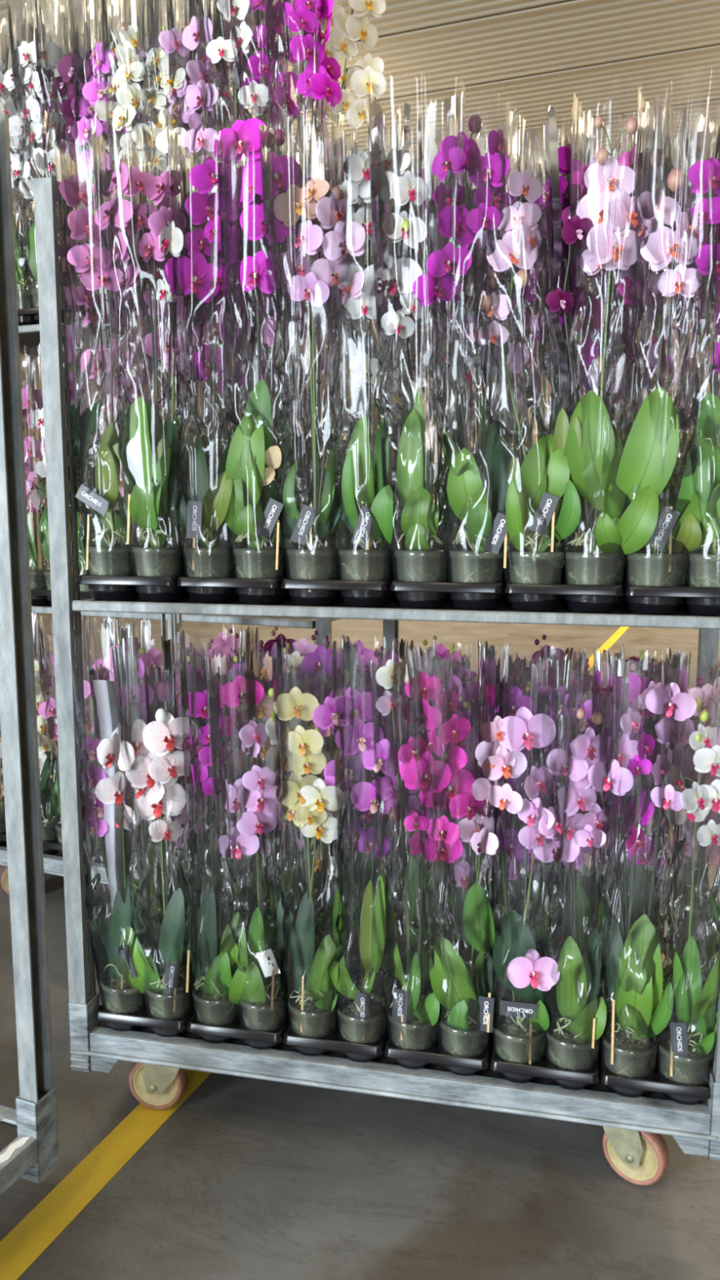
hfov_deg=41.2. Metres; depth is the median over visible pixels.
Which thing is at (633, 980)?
potted orchid
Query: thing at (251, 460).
potted orchid
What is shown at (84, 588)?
potted orchid
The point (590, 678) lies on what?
potted orchid
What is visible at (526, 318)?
potted orchid
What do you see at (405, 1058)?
tray
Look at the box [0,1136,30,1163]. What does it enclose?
sticker
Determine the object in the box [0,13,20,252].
potted orchid
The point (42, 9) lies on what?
potted orchid
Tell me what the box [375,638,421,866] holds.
potted orchid
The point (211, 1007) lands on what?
potted orchid
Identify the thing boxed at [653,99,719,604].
potted orchid
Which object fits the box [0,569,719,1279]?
floor
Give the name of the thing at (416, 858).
potted orchid
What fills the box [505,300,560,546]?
potted orchid
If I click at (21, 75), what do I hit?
potted orchid
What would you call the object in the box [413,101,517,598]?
potted orchid
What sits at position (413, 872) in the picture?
potted orchid
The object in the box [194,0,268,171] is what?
potted orchid
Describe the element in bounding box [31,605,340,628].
shelf
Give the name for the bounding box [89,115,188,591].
potted orchid
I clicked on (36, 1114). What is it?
socket
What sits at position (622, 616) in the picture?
shelf
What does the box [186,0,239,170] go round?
potted orchid
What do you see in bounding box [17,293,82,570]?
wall
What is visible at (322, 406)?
potted orchid
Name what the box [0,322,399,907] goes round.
trolley
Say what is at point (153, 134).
potted orchid
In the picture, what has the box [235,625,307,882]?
potted orchid
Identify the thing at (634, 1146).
trolley
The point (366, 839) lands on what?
potted orchid
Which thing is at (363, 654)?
potted orchid
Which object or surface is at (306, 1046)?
tray
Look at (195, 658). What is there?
potted orchid
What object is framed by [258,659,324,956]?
potted orchid
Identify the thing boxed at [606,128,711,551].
potted orchid
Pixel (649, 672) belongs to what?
potted orchid
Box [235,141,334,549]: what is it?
potted orchid
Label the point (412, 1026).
potted orchid
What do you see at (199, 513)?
potted orchid
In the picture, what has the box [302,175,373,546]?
potted orchid
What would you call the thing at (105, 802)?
potted orchid
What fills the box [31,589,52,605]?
tray
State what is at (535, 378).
potted orchid
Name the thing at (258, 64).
potted orchid
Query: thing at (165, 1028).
tray
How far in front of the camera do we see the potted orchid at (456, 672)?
2.11 m
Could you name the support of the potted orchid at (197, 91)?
on the tray
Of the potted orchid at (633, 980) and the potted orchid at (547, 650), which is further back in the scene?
the potted orchid at (547, 650)
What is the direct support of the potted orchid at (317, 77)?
on the tray
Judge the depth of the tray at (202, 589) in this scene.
1.86 m
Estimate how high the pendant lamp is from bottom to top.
0.604 m
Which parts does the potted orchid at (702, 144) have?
clear pot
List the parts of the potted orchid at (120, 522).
clear pot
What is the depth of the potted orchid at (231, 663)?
2.19 m
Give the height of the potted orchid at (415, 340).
0.884 m
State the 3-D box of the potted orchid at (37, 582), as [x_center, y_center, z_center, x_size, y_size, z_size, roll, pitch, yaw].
[-1.022,-0.507,2.979,0.162,0.774,0.168,2,8,12]
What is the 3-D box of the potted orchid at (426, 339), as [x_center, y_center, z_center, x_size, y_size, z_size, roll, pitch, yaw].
[0.159,-0.540,1.970,0.163,0.883,0.159,2,8,12]
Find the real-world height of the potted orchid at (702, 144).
0.885 m
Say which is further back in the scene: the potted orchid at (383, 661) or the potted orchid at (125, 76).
the potted orchid at (125, 76)
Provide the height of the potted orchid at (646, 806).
0.826 m
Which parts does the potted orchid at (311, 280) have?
clear pot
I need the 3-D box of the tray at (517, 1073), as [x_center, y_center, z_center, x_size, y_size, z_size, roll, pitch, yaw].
[0.412,0.815,2.106,0.213,0.050,0.532,2,8,12]
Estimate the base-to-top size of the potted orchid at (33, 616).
0.774 m
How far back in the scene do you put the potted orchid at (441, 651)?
2.25 m
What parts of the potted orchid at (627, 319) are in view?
clear pot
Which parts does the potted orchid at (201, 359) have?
clear pot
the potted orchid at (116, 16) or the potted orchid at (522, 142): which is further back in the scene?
the potted orchid at (116, 16)
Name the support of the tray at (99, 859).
on the trolley at (28, 335)
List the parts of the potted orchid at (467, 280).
clear pot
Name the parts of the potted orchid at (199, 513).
clear pot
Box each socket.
[15,1087,59,1183]
[67,991,100,1072]
[706,1067,719,1161]
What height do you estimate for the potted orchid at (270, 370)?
0.883 m
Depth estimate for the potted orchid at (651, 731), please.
2.00 m
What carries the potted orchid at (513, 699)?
on the tray at (517, 1073)
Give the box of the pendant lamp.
[84,0,137,31]
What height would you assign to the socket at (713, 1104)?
0.156 m
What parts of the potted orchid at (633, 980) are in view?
clear pot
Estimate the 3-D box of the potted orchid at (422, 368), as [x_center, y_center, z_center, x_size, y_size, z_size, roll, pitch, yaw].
[0.172,-0.555,2.074,0.170,0.884,0.159,1,8,8]
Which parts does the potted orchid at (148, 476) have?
clear pot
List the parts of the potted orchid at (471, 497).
clear pot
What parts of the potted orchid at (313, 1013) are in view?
clear pot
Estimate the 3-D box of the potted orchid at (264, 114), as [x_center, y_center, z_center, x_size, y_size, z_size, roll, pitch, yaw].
[-0.294,-1.398,2.690,0.166,0.951,0.304,-7,11,-40]
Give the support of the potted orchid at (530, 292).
on the tray at (527, 597)
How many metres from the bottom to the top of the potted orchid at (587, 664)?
0.788 m
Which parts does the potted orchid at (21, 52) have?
clear pot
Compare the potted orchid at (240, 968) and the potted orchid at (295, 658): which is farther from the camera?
the potted orchid at (295, 658)
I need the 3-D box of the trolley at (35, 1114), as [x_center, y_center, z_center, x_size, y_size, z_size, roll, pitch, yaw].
[-1.291,0.123,1.641,1.354,1.930,0.577,3,9,22]
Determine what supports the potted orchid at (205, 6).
on the tray
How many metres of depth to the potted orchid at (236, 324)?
2.19 m
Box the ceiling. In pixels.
[0,0,719,293]
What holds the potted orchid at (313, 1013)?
on the tray at (306, 1046)
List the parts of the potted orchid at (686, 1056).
clear pot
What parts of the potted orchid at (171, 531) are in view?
clear pot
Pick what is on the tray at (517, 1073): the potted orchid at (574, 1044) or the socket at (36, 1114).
the potted orchid at (574, 1044)
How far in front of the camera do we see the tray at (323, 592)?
1.82 m
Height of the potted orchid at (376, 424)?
0.885 m
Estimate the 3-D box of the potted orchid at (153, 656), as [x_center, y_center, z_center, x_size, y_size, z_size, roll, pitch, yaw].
[-0.470,0.408,2.235,0.157,0.804,0.174,2,8,12]
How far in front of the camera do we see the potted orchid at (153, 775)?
2.02 m
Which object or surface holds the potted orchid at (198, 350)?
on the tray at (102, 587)
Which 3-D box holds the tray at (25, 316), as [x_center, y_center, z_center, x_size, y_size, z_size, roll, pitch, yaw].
[-0.895,-0.991,3.080,0.213,0.050,0.532,3,9,22]
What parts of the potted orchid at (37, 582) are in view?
clear pot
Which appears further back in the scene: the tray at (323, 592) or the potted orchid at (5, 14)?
the potted orchid at (5, 14)
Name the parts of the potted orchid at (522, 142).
clear pot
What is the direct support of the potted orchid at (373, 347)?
on the tray at (323, 592)
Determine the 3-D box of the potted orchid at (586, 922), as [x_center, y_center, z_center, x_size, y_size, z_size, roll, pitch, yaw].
[0.442,0.454,1.956,0.201,0.795,0.165,2,8,12]
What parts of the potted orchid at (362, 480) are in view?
clear pot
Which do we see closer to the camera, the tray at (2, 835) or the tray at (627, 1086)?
the tray at (627, 1086)
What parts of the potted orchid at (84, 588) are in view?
clear pot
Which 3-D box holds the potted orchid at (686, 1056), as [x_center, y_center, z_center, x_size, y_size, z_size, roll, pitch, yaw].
[0.638,0.452,1.781,0.158,0.849,0.166,-4,9,-29]
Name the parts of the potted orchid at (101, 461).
clear pot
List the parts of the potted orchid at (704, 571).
clear pot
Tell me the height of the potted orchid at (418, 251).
0.884 m
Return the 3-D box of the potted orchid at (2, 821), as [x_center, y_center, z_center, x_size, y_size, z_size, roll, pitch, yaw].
[-1.214,0.289,3.166,0.166,0.774,0.169,3,9,19]
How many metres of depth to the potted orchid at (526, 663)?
2.25 m
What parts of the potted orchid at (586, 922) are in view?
clear pot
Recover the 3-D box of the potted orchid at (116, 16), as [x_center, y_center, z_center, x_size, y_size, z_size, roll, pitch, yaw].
[-0.770,-1.424,2.874,0.182,0.950,0.180,-6,10,-38]
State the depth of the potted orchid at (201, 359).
1.95 m
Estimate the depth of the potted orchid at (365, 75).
2.54 m
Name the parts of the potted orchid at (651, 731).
clear pot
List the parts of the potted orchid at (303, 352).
clear pot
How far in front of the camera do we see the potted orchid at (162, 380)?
2.10 m
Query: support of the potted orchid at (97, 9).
on the tray
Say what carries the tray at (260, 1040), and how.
on the trolley at (634, 1146)
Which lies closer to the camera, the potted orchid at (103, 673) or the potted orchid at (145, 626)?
the potted orchid at (103, 673)
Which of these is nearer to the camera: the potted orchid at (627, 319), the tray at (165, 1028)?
the potted orchid at (627, 319)
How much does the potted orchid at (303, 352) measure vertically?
0.885 m
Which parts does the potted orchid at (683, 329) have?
clear pot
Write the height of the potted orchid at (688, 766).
0.778 m
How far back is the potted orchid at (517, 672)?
2.17 m
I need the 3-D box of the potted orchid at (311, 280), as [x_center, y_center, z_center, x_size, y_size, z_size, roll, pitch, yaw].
[-0.091,-0.506,1.788,0.177,0.868,0.175,-4,9,-28]
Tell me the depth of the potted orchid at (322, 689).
2.06 m
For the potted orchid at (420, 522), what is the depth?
1.75 m
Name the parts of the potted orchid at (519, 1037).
clear pot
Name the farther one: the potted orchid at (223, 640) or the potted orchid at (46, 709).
the potted orchid at (46, 709)
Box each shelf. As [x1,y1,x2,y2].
[18,322,110,358]
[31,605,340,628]
[71,598,719,629]
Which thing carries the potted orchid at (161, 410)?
on the tray at (102, 587)
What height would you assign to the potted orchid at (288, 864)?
0.781 m
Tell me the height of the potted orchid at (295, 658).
0.800 m
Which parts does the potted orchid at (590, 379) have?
clear pot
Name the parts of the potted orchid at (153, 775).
clear pot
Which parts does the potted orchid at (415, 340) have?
clear pot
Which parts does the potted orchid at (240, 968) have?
clear pot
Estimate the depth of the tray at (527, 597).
1.73 m
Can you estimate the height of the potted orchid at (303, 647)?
0.818 m
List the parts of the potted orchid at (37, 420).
clear pot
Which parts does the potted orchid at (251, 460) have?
clear pot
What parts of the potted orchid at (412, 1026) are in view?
clear pot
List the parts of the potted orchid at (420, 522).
clear pot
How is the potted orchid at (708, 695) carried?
on the tray at (627, 1086)
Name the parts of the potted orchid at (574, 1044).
clear pot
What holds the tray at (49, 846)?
on the trolley at (28, 335)
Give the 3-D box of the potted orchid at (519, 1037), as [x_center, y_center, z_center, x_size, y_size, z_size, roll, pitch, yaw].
[0.323,0.433,1.871,0.211,0.859,0.169,-2,8,-13]
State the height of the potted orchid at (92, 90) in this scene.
0.949 m
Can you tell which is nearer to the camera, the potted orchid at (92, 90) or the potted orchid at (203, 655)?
the potted orchid at (203, 655)
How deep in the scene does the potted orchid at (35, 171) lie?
2.98 m
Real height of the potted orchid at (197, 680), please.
0.776 m
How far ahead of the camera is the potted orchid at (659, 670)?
2.13 m
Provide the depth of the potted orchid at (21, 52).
2.79 m
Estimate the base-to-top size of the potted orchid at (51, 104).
0.949 m
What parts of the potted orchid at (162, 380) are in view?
clear pot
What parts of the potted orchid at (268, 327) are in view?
clear pot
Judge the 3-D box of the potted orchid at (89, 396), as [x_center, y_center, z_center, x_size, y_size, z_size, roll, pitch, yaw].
[-0.737,-0.490,2.862,0.162,0.774,0.167,1,8,7]
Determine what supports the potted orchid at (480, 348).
on the tray at (466, 595)
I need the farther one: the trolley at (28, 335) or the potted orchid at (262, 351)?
the trolley at (28, 335)
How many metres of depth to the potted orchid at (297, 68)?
2.60 m
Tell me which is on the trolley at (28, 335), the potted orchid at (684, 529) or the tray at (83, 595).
the tray at (83, 595)
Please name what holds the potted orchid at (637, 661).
on the tray at (627, 1086)
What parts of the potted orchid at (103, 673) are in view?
clear pot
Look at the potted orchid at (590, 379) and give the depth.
1.88 m
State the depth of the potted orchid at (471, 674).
2.17 m
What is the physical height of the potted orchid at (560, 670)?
0.774 m
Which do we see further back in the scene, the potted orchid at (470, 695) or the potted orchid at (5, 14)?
the potted orchid at (5, 14)
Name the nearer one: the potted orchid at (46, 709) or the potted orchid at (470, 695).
the potted orchid at (470, 695)
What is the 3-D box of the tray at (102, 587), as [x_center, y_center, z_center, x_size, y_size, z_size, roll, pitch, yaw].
[-0.411,-0.138,2.155,0.213,0.050,0.532,2,8,12]
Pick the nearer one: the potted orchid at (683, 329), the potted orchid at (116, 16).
the potted orchid at (683, 329)
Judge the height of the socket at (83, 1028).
0.156 m
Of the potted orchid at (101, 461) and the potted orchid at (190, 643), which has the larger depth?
the potted orchid at (190, 643)
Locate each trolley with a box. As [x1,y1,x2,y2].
[0,112,59,1195]
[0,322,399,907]
[33,177,719,1186]
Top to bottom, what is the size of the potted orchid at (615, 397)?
0.885 m
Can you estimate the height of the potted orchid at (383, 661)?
0.814 m
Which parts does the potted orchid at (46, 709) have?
clear pot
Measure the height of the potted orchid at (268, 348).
0.885 m
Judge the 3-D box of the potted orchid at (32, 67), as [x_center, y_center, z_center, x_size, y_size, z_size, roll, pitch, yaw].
[-0.975,-1.434,2.941,0.169,0.949,0.182,-2,8,-12]
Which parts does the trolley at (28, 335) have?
frame, board, post, post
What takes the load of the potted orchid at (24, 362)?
on the tray
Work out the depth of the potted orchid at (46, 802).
3.07 m
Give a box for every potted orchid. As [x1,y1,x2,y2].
[0,0,43,309]
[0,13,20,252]
[0,43,39,295]
[0,613,40,831]
[0,728,5,832]
[4,13,7,101]
[6,0,68,322]
[13,62,62,295]
[20,352,28,512]
[21,380,50,589]
[26,346,80,599]
[32,0,106,315]
[34,652,61,841]
[35,615,92,851]
[40,11,95,244]
[46,621,148,1013]
[54,146,149,590]
[62,346,107,591]
[67,0,119,153]
[67,151,155,551]
[69,0,139,295]
[80,344,134,546]
[80,617,119,849]
[88,618,151,853]
[88,643,174,978]
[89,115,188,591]
[93,0,147,154]
[93,0,159,267]
[106,186,176,545]
[111,635,198,1019]
[115,0,179,176]
[120,154,217,551]
[126,263,200,542]
[130,647,188,945]
[131,0,195,174]
[139,645,208,911]
[144,660,220,979]
[152,150,254,591]
[152,185,222,545]
[155,0,211,171]
[158,0,224,164]
[173,642,235,778]
[173,657,241,955]
[178,624,259,1026]
[181,145,267,551]
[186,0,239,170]
[186,220,239,541]
[186,638,244,939]
[190,665,271,943]
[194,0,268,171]
[204,628,261,819]
[204,648,290,1031]
[207,184,277,546]
[213,118,307,592]
[219,651,279,914]
[222,0,292,130]
[226,653,290,886]
[227,640,332,990]
[229,0,300,152]
[229,289,288,445]
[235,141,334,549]
[235,164,317,546]
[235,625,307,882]
[252,0,344,159]
[253,0,386,177]
[258,111,364,594]
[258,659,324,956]
[262,372,332,544]
[264,0,342,179]
[265,635,357,1038]
[270,666,356,999]
[271,643,333,906]
[285,149,360,553]
[288,630,341,881]
[295,635,367,975]
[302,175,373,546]
[312,638,414,1044]
[319,333,378,542]
[320,635,381,904]
[321,128,420,553]
[322,102,410,595]
[328,665,412,1003]
[337,647,391,896]
[350,157,422,547]
[355,645,420,977]
[360,86,465,596]
[363,649,421,871]
[365,242,426,538]
[368,655,453,1050]
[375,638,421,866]
[377,656,472,1005]
[393,665,460,982]
[394,120,483,551]
[405,640,498,1057]
[409,162,474,547]
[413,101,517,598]
[414,643,478,935]
[417,294,475,500]
[419,671,518,1014]
[420,635,470,933]
[436,124,529,555]
[450,655,524,885]
[450,668,511,955]
[459,147,532,548]
[460,652,528,858]
[463,105,581,601]
[466,297,542,544]
[471,641,586,1064]
[489,676,570,1017]
[496,634,564,886]
[496,659,564,913]
[496,669,563,995]
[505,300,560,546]
[507,142,597,579]
[513,135,599,549]
[528,678,624,1025]
[531,653,630,1071]
[546,87,679,601]
[559,274,628,550]
[559,657,591,879]
[560,106,656,552]
[561,668,594,879]
[561,689,608,949]
[574,272,624,547]
[586,665,661,908]
[587,644,697,1078]
[590,672,661,1004]
[591,657,662,1030]
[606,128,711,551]
[614,269,682,548]
[617,115,718,595]
[623,648,661,889]
[624,87,719,604]
[633,664,716,950]
[641,657,719,897]
[644,672,719,1009]
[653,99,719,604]
[655,651,719,1085]
[660,660,719,1036]
[671,133,719,551]
[681,113,719,554]
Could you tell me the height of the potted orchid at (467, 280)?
0.885 m
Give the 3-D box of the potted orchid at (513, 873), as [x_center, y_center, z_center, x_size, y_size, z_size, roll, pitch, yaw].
[0.347,0.452,2.034,0.162,0.777,0.167,-4,9,-26]
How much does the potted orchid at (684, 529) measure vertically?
0.881 m
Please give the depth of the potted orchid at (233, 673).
2.17 m
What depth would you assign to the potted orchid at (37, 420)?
2.92 m
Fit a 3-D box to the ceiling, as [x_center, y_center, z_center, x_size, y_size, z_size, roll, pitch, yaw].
[0.891,-4.474,5.066,22.000,0.128,22.035,3,9,22]
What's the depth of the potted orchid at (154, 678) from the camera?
2.12 m
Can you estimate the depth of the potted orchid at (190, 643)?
2.39 m
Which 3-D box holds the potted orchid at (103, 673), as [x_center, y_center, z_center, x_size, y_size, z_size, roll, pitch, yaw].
[-0.491,0.413,2.138,0.175,0.821,0.166,2,8,12]
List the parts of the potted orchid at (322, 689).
clear pot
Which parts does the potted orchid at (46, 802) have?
clear pot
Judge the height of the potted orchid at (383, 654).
0.778 m
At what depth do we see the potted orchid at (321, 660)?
2.11 m
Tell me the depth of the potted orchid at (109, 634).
3.02 m
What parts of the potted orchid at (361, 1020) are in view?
clear pot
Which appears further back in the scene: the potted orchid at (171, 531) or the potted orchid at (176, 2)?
the potted orchid at (176, 2)
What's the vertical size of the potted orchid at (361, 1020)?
0.860 m
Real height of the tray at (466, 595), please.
0.050 m
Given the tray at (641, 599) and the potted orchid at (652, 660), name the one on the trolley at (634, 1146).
the tray at (641, 599)
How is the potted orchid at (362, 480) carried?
on the tray at (323, 592)
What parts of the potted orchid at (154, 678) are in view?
clear pot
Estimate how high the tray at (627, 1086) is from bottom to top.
0.050 m
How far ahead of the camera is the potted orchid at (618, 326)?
1.97 m
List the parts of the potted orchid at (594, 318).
clear pot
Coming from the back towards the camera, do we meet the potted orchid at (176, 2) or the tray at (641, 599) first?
the potted orchid at (176, 2)
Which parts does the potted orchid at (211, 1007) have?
clear pot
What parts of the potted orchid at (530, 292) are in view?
clear pot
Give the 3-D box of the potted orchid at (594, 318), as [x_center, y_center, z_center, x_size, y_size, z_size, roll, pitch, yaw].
[0.456,-0.513,1.782,0.185,0.884,0.163,2,8,12]
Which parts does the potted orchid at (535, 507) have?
clear pot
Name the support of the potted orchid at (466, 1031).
on the tray at (405, 1058)
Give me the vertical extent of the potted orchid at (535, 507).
0.875 m
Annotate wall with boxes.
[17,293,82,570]
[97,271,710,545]
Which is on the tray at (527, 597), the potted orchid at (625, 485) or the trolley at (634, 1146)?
the potted orchid at (625, 485)
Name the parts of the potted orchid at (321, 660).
clear pot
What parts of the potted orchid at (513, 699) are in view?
clear pot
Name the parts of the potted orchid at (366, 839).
clear pot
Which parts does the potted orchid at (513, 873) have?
clear pot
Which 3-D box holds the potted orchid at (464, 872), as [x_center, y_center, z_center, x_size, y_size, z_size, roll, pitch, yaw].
[0.229,0.455,2.017,0.197,0.774,0.179,2,8,12]
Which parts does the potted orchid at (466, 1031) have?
clear pot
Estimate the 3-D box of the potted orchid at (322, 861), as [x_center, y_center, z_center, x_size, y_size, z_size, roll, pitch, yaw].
[-0.090,0.445,2.082,0.173,0.775,0.181,2,8,12]
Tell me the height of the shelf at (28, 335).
0.023 m
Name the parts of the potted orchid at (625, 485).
clear pot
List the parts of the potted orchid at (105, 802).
clear pot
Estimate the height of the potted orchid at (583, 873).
0.774 m
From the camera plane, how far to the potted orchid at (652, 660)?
2.15 m
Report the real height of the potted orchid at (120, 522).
0.885 m
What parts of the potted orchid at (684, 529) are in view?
clear pot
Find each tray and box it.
[0,816,54,844]
[17,306,62,325]
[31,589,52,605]
[42,840,62,857]
[72,591,92,599]
[77,573,189,600]
[93,819,155,862]
[93,1001,194,1037]
[176,575,291,603]
[186,991,301,1049]
[280,577,397,606]
[282,974,387,1062]
[383,1031,492,1075]
[389,578,506,608]
[488,1042,599,1090]
[503,579,624,612]
[599,1052,711,1105]
[622,577,719,615]

